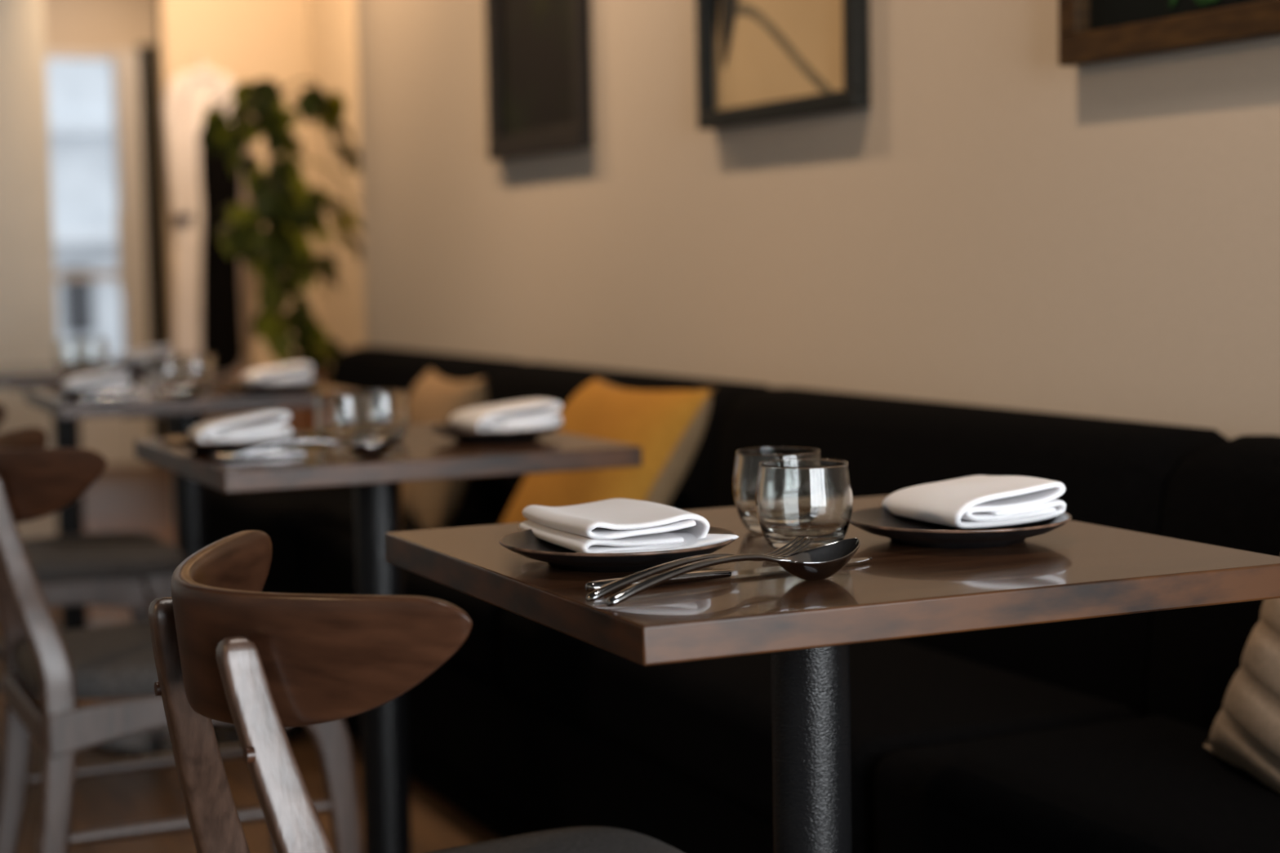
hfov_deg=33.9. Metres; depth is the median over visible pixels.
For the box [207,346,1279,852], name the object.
banquette
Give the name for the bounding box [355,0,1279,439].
wall
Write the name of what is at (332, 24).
wall
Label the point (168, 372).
tumbler
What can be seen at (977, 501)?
folded napkin
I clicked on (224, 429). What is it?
folded napkin
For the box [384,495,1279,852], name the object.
dining table
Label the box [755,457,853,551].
tumbler
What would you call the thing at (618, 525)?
folded napkin
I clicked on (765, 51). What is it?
print
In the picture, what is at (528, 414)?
folded napkin
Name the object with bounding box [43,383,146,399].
dinner plate
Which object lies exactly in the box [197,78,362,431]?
pothos plant
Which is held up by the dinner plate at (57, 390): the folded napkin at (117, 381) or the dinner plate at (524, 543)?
the folded napkin at (117, 381)
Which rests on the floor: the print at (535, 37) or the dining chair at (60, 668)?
the dining chair at (60, 668)
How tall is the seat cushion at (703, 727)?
0.152 m
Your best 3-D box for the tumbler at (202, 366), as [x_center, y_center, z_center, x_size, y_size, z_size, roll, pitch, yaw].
[-0.948,-0.114,4.472,0.088,0.077,0.088,-3,5,-24]
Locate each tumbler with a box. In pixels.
[53,339,88,369]
[75,338,108,368]
[146,355,188,394]
[174,353,215,391]
[314,392,373,447]
[353,389,409,442]
[733,446,821,533]
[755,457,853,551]
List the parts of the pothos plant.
pot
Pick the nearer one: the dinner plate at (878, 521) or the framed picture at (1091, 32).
the dinner plate at (878, 521)
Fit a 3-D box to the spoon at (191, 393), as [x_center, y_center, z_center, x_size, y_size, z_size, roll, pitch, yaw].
[-0.983,-0.065,4.173,0.255,0.030,0.049,-3,5,-22]
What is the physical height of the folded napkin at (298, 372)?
0.046 m
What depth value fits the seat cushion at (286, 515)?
4.90 m
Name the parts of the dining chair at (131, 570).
backrest, rail, seat, leg, leg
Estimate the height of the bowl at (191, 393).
0.031 m
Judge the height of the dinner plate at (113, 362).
0.022 m
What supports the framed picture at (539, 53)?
attached to the wall at (1002, 224)
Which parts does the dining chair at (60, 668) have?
leg, rail, rail, leg, backrest, seat, rail, leg, leg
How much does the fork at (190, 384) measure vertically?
0.027 m
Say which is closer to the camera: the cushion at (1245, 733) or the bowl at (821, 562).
the bowl at (821, 562)
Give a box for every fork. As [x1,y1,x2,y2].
[76,383,193,401]
[215,434,379,460]
[585,537,814,601]
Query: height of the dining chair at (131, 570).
0.774 m
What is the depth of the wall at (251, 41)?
8.33 m
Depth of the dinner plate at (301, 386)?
4.34 m
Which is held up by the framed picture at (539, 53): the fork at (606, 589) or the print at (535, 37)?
the print at (535, 37)
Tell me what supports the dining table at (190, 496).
on the floor
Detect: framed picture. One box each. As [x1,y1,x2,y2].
[484,0,593,160]
[695,0,870,129]
[1057,0,1279,66]
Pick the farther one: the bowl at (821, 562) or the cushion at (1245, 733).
the cushion at (1245, 733)
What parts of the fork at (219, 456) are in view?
handle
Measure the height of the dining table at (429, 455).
0.744 m
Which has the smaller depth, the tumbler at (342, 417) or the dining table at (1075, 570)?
the dining table at (1075, 570)
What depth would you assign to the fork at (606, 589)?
1.64 m
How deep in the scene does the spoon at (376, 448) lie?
2.93 m
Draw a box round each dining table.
[0,363,146,655]
[24,380,357,755]
[134,422,642,852]
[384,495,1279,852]
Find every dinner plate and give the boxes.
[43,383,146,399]
[100,359,146,369]
[163,431,305,454]
[226,377,325,393]
[428,422,564,444]
[499,525,736,572]
[849,506,1071,548]
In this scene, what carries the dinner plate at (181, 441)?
on the dining table at (429, 455)
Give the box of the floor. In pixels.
[0,463,498,852]
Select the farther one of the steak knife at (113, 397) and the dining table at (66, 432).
the dining table at (66, 432)
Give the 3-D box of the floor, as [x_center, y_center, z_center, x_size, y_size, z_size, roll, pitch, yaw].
[-1.987,0.803,3.639,7.300,0.080,14.450,-3,5,-24]
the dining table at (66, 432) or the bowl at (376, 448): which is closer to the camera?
the bowl at (376, 448)
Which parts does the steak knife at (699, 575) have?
handle, blade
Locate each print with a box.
[498,0,573,136]
[713,0,844,110]
[1089,0,1265,31]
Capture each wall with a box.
[43,0,156,51]
[155,0,317,520]
[307,0,365,369]
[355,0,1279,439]
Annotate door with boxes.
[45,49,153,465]
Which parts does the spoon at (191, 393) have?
handle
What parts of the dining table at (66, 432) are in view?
plate, mounting plate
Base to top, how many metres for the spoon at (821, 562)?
0.030 m
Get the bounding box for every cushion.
[207,484,469,588]
[400,368,487,529]
[500,609,1140,852]
[501,377,716,524]
[874,715,1279,852]
[1202,598,1279,793]
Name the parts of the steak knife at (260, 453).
handle, blade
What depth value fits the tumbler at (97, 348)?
5.57 m
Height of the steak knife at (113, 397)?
0.009 m
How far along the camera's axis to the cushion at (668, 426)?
3.50 m
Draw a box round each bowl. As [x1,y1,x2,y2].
[168,383,208,399]
[346,434,404,457]
[777,537,860,580]
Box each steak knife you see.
[74,394,214,401]
[210,448,408,458]
[585,557,871,591]
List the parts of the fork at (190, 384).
handle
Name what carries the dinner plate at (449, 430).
on the dining table at (429, 455)
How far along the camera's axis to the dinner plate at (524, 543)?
1.75 m
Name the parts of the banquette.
panel, panel, panel, panel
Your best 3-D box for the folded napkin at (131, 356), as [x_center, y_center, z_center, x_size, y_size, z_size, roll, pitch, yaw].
[-1.311,-0.192,5.562,0.135,0.047,0.123,-3,5,-20]
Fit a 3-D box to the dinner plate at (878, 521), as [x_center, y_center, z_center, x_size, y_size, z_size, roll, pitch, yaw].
[0.291,0.093,1.924,0.206,0.022,0.206,-3,5,-24]
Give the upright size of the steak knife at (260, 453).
0.009 m
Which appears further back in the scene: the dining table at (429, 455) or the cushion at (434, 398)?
the cushion at (434, 398)
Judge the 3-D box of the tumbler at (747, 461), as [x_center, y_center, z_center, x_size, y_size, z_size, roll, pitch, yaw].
[0.133,0.061,2.007,0.088,0.077,0.088,-3,5,-24]
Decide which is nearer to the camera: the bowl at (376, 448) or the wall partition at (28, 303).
the bowl at (376, 448)
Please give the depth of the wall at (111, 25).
10.71 m
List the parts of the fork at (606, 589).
handle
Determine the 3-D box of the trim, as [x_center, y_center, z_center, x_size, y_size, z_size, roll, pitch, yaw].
[-2.508,-0.887,10.920,0.140,2.155,0.140,-3,5,-24]
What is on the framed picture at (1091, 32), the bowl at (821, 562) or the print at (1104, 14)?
the print at (1104, 14)
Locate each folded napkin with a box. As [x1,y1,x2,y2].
[61,368,130,390]
[117,345,171,361]
[189,409,292,442]
[240,362,313,383]
[448,399,561,431]
[519,497,738,553]
[881,475,1066,528]
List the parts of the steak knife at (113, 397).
handle, blade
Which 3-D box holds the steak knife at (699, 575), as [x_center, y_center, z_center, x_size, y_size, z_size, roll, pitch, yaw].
[0.079,0.118,1.722,0.280,0.009,0.019,-4,5,-31]
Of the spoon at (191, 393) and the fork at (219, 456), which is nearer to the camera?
the fork at (219, 456)
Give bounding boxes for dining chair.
[0,404,185,737]
[0,426,363,852]
[147,529,684,852]
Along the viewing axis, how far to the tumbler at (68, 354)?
5.50 m
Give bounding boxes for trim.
[136,44,170,438]
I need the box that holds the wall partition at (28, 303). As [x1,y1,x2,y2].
[0,0,57,538]
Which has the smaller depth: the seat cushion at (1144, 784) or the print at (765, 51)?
the seat cushion at (1144, 784)
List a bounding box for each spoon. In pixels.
[79,383,208,402]
[220,434,404,462]
[605,537,860,606]
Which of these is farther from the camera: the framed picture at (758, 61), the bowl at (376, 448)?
the framed picture at (758, 61)
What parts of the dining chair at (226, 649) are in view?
leg, leg, backrest, seat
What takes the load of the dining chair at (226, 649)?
on the floor
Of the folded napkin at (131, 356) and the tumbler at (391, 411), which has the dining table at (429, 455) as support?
the tumbler at (391, 411)
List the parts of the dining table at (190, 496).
mounting plate, plate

